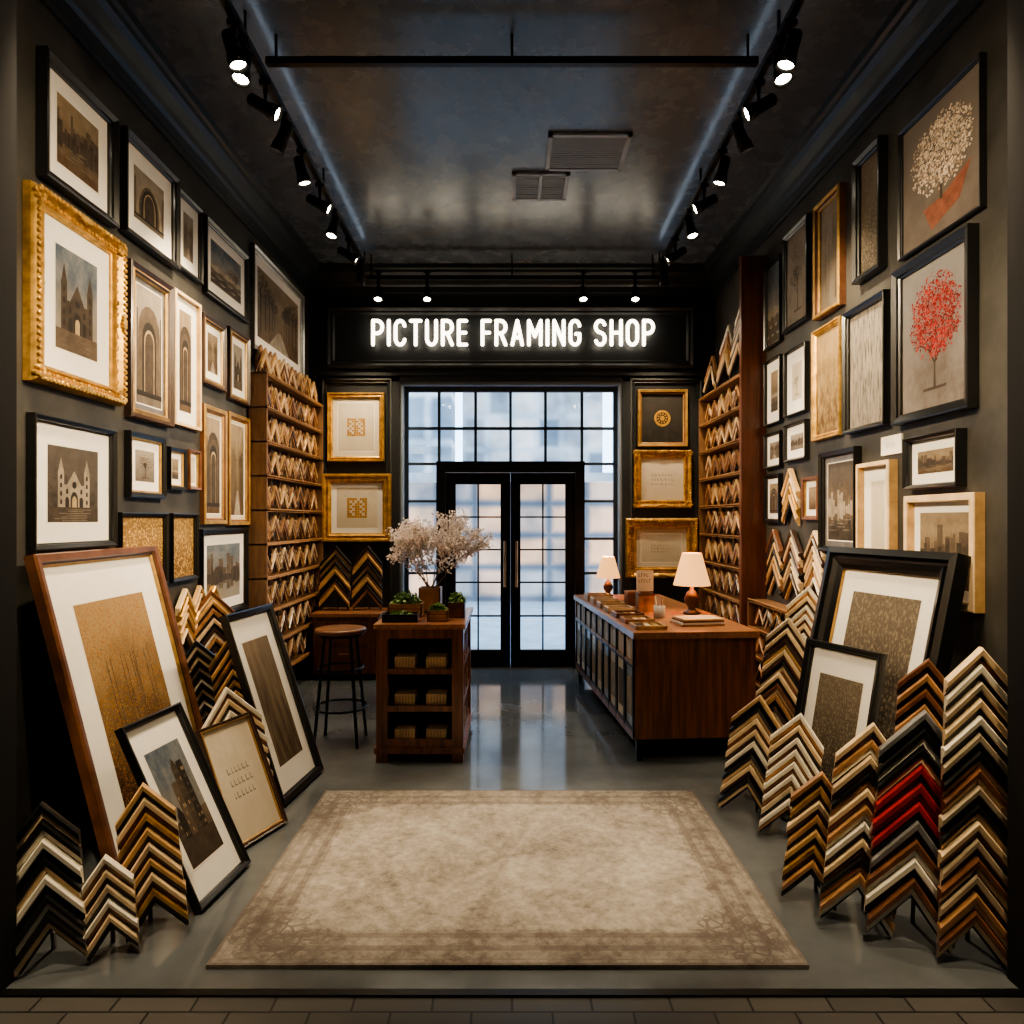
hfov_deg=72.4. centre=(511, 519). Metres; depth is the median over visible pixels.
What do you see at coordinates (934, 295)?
framed picture
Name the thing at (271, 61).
track
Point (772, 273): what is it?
framed picture
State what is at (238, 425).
framed picture
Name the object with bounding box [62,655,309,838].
baseboard
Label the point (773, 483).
framed picture
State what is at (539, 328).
shop sign lettering
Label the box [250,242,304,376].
framed picture
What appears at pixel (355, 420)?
framed picture
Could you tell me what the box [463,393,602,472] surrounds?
building
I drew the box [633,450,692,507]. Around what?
framed picture
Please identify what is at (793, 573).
sample
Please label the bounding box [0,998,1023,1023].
floor
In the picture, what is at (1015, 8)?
wall
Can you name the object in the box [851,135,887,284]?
framed picture
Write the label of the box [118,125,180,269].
framed picture
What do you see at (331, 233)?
track spotlight
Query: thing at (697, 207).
track spotlight
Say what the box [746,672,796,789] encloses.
sample
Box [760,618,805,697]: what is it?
sample
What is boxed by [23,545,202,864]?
framed picture
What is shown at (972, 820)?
sample
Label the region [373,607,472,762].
display cabinet
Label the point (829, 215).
framed picture
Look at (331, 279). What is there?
crown molding
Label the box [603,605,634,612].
tray
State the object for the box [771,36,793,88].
track spotlight
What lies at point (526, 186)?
ceiling vent
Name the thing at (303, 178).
track spotlight
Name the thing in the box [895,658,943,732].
sample
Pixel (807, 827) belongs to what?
sample
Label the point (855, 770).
sample
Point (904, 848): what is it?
sample
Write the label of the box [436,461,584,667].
door frame
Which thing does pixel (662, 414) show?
framed picture
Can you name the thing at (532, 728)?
floor
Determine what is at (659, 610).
pencil cup
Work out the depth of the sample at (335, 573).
6.72 m
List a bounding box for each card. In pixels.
[636,570,652,592]
[881,433,902,455]
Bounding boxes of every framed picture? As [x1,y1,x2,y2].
[22,180,127,406]
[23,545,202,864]
[26,412,117,550]
[36,46,119,228]
[114,702,250,913]
[115,512,168,583]
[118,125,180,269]
[124,258,173,427]
[124,430,166,498]
[167,446,187,490]
[169,513,198,582]
[174,287,201,430]
[179,188,203,284]
[185,449,201,489]
[194,711,287,847]
[198,528,248,611]
[200,403,227,524]
[202,214,249,323]
[202,312,226,392]
[219,603,323,805]
[225,411,249,525]
[226,326,249,406]
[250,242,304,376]
[322,474,390,541]
[327,392,384,461]
[625,518,697,577]
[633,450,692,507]
[637,389,687,446]
[763,253,783,350]
[763,354,783,426]
[763,430,783,469]
[763,473,782,522]
[781,638,887,820]
[782,213,810,334]
[783,341,809,417]
[783,419,809,462]
[801,476,817,519]
[810,546,970,739]
[811,315,841,441]
[813,182,845,320]
[818,446,861,551]
[842,289,889,434]
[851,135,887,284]
[856,459,897,549]
[890,223,978,425]
[897,52,986,261]
[902,428,966,489]
[904,492,984,612]
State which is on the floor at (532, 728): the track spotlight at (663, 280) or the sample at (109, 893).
the sample at (109, 893)
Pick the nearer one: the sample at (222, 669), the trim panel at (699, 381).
the sample at (222, 669)
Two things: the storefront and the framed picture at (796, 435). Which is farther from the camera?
the storefront
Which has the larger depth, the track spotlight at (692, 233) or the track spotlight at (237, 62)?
the track spotlight at (692, 233)
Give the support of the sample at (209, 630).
on the floor at (532, 728)
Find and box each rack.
[247,345,322,665]
[699,374,738,622]
[747,598,786,688]
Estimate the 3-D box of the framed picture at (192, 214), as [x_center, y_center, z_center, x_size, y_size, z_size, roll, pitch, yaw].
[-2.010,-1.760,4.365,0.037,0.480,0.330,0,0,0]
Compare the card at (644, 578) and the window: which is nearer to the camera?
the card at (644, 578)
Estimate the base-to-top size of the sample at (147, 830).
0.538 m
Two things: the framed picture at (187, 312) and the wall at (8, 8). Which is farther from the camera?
the framed picture at (187, 312)
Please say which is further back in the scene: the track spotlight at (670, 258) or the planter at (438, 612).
the track spotlight at (670, 258)
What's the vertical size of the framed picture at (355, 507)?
0.680 m
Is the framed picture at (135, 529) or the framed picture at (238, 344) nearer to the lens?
the framed picture at (135, 529)
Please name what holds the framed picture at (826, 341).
attached to the wall at (985, 30)
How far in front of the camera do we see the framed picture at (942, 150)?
3.27 m
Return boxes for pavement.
[466,602,564,663]
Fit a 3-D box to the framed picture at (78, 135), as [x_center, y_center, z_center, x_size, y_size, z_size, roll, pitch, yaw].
[-2.002,-1.745,3.255,0.052,0.550,0.550,0,0,0]
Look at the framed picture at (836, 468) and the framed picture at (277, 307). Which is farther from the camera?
the framed picture at (277, 307)
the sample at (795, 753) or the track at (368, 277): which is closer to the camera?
the sample at (795, 753)
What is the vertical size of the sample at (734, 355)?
0.690 m
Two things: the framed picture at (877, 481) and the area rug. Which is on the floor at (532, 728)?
the area rug
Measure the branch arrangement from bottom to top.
0.730 m
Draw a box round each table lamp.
[596,556,619,595]
[673,552,710,614]
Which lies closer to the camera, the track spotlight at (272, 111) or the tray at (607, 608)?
the track spotlight at (272, 111)
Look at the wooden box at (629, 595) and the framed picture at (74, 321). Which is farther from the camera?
the wooden box at (629, 595)
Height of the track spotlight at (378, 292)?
0.305 m
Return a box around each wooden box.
[624,590,638,605]
[635,592,654,611]
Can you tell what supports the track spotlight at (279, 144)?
hanging from the track at (227, 5)
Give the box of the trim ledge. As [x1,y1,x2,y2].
[308,372,705,376]
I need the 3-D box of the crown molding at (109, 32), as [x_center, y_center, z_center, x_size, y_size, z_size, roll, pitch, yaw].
[-1.952,-2.370,4.630,0.155,0.280,4.740,0,0,0]
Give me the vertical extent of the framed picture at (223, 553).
0.600 m
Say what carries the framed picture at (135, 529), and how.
attached to the wall at (47, 769)
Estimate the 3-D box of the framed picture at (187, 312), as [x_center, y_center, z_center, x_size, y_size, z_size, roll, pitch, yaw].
[-2.010,-0.975,4.325,0.035,0.810,0.350,0,0,0]
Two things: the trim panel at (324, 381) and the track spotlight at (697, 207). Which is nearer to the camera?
the track spotlight at (697, 207)
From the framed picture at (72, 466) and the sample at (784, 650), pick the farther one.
the sample at (784, 650)
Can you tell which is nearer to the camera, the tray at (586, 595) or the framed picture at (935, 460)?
the framed picture at (935, 460)
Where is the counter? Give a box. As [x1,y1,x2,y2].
[574,594,759,760]
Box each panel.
[321,378,390,607]
[325,305,695,368]
[631,378,702,608]
[739,256,765,690]
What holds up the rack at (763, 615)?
attached to the wall at (985, 30)
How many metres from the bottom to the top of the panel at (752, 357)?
3.600 m
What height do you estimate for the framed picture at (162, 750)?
0.695 m
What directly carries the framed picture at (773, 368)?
attached to the wall at (985, 30)
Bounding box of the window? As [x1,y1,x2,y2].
[405,387,616,593]
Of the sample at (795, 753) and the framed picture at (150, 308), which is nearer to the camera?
the sample at (795, 753)
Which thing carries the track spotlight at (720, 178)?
hanging from the track at (796, 5)
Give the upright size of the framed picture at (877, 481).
0.610 m
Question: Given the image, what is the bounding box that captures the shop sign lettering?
[371,319,654,346]
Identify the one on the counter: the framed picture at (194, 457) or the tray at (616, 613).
the tray at (616, 613)
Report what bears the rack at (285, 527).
attached to the wall at (47, 769)
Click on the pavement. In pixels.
(489, 627)
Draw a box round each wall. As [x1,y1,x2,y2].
[0,0,16,991]
[17,0,308,832]
[309,297,714,607]
[715,0,1006,674]
[1007,0,1023,991]
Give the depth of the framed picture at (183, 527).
4.30 m
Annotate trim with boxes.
[0,989,1023,997]
[391,376,630,600]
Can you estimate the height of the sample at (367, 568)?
0.623 m
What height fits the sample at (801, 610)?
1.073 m
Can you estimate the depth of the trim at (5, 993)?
2.20 m
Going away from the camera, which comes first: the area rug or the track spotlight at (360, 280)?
the area rug
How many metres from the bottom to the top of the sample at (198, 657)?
0.800 m
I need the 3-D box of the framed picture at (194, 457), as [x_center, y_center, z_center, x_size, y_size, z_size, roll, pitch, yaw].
[-2.010,-0.315,4.420,0.035,0.250,0.160,0,0,0]
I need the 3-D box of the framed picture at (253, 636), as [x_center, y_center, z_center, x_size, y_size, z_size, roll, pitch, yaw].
[-1.322,0.992,3.901,0.362,0.993,0.533,0,0,6]
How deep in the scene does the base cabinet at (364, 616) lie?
6.49 m
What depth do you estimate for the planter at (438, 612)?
4.40 m
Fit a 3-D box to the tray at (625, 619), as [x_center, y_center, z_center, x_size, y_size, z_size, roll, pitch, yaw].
[0.846,0.674,4.738,0.200,0.029,0.180,0,0,-5]
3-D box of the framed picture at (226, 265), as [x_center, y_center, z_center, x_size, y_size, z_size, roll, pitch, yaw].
[-2.010,-1.745,4.950,0.037,0.510,0.740,0,0,0]
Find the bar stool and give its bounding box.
[313,624,367,748]
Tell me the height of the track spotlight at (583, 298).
0.305 m
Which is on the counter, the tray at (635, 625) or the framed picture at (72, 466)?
the tray at (635, 625)
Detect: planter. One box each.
[382,610,419,622]
[388,590,423,617]
[427,602,448,621]
[448,591,466,617]
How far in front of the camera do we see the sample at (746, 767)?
3.52 m
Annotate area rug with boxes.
[206,790,808,968]
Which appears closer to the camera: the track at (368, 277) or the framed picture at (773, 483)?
the framed picture at (773, 483)
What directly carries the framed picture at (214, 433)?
attached to the wall at (47, 769)
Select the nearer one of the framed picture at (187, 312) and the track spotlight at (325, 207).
the framed picture at (187, 312)
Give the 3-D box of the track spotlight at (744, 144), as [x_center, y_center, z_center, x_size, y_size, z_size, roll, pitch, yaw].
[1.332,-2.235,4.057,0.142,0.235,0.090,0,0,-6]
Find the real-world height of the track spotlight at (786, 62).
0.233 m
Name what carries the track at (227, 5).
hanging from the ceiling
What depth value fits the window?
7.10 m
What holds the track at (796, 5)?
hanging from the ceiling
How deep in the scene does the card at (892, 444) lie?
3.72 m
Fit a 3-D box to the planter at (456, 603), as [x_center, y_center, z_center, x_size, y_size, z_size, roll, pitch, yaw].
[-0.361,0.553,4.617,0.130,0.171,0.127,0,0,0]
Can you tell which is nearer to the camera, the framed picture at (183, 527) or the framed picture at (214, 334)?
the framed picture at (183, 527)
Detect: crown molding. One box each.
[39,0,319,295]
[309,263,714,296]
[704,0,984,295]
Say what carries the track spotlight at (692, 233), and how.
hanging from the track at (796, 5)
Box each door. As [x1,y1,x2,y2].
[446,473,509,666]
[511,473,574,666]
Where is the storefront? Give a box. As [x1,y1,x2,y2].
[409,473,612,601]
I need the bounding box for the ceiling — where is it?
[124,0,899,262]
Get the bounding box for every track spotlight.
[221,19,248,73]
[230,36,252,88]
[247,79,283,123]
[270,112,293,155]
[293,149,311,187]
[306,183,333,215]
[325,208,339,240]
[337,238,359,265]
[355,260,365,285]
[374,270,381,302]
[423,270,430,302]
[579,270,587,302]
[631,270,639,302]
[658,260,668,285]
[664,238,686,265]
[684,208,698,240]
[690,183,717,215]
[712,149,730,187]
[730,112,753,155]
[740,79,776,123]
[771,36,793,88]
[775,19,802,73]
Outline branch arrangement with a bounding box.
[385,507,493,612]
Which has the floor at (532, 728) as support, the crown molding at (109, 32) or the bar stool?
the bar stool
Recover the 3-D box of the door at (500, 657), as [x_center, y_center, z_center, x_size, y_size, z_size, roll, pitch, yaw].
[-0.342,0.506,7.043,0.652,1.962,0.134,0,0,0]
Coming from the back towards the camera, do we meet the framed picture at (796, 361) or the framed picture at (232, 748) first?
the framed picture at (796, 361)
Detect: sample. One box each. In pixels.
[11,801,88,976]
[79,854,139,961]
[115,782,188,943]
[174,585,219,649]
[185,640,215,724]
[193,590,234,654]
[201,687,272,774]
[208,641,244,703]
[319,546,350,609]
[351,546,382,609]
[703,355,717,394]
[716,325,733,385]
[718,695,780,810]
[728,311,738,377]
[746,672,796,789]
[759,713,823,831]
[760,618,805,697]
[765,468,826,599]
[781,771,836,910]
[785,586,817,640]
[818,722,896,936]
[864,710,954,954]
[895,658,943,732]
[936,647,1006,969]
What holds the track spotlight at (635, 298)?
hanging from the track at (368, 277)
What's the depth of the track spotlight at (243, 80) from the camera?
3.41 m
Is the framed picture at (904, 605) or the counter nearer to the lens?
the framed picture at (904, 605)
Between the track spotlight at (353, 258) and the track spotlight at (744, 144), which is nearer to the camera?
the track spotlight at (744, 144)
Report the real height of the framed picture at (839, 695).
0.888 m
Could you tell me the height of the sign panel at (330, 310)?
0.630 m
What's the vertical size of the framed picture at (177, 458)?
0.250 m
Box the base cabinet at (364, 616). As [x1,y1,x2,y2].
[310,607,387,679]
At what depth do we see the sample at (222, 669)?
4.04 m
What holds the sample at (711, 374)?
on the rack at (719, 408)
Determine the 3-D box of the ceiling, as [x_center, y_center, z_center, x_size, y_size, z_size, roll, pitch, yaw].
[0.000,-2.560,2.825,6.400,0.100,8.850,0,0,0]
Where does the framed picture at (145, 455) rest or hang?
attached to the wall at (47, 769)
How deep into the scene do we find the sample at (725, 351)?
6.23 m
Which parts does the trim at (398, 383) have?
window casing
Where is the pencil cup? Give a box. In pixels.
[654,596,664,617]
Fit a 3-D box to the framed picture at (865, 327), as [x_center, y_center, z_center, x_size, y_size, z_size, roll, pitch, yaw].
[2.002,-0.870,3.965,0.052,0.720,0.470,0,0,0]
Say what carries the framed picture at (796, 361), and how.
attached to the wall at (985, 30)
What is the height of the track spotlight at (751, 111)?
0.220 m
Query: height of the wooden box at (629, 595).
0.115 m
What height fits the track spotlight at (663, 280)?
0.233 m
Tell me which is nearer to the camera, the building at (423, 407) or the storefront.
the storefront
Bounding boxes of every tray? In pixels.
[584,592,610,600]
[590,596,617,603]
[596,600,625,608]
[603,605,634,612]
[611,610,643,617]
[619,616,654,623]
[629,622,666,629]
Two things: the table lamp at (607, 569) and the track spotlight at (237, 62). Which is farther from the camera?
the table lamp at (607, 569)
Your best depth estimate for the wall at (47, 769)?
3.12 m
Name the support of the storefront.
on the pavement
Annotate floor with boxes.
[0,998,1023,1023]
[6,664,1017,988]
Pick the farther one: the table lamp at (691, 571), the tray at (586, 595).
the tray at (586, 595)
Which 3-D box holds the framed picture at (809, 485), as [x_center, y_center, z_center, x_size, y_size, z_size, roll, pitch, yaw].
[2.010,-0.145,4.705,0.035,0.290,0.250,0,0,0]
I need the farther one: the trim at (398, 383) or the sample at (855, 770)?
the trim at (398, 383)
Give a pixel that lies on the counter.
(676, 687)
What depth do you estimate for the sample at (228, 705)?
3.53 m
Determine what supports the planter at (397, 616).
on the display cabinet at (423, 668)
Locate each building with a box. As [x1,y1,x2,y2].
[409,393,454,472]
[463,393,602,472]
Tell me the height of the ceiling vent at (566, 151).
0.019 m
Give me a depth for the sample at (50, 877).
2.33 m
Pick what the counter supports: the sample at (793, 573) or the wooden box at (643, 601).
the wooden box at (643, 601)
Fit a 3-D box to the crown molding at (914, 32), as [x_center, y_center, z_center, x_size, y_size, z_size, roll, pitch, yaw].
[1.952,-2.370,4.630,0.155,0.280,4.740,0,0,0]
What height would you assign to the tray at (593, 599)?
0.045 m
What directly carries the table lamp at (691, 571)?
on the counter
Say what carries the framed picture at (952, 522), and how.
attached to the wall at (985, 30)
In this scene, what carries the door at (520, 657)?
in the wall at (667, 341)
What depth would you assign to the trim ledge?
6.95 m
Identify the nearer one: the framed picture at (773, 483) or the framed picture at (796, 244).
the framed picture at (796, 244)
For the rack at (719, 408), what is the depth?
6.49 m
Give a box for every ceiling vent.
[512,172,569,200]
[545,132,632,170]
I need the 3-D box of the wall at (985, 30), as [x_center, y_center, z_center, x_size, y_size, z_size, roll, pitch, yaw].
[2.105,-0.510,4.755,0.150,4.000,4.990,0,0,0]
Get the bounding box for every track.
[219,0,367,270]
[265,34,758,66]
[366,254,657,279]
[656,0,804,270]
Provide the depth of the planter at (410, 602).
4.59 m
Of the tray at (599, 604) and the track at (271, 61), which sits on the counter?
the tray at (599, 604)
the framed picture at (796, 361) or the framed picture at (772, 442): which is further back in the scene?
the framed picture at (772, 442)
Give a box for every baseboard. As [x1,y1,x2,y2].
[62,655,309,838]
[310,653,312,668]
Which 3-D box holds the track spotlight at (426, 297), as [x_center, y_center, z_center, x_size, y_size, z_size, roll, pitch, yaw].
[-0.795,-2.200,6.595,0.080,0.305,0.125,0,0,6]
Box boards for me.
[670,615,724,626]
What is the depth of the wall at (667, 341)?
7.00 m
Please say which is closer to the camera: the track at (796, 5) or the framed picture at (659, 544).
the track at (796, 5)

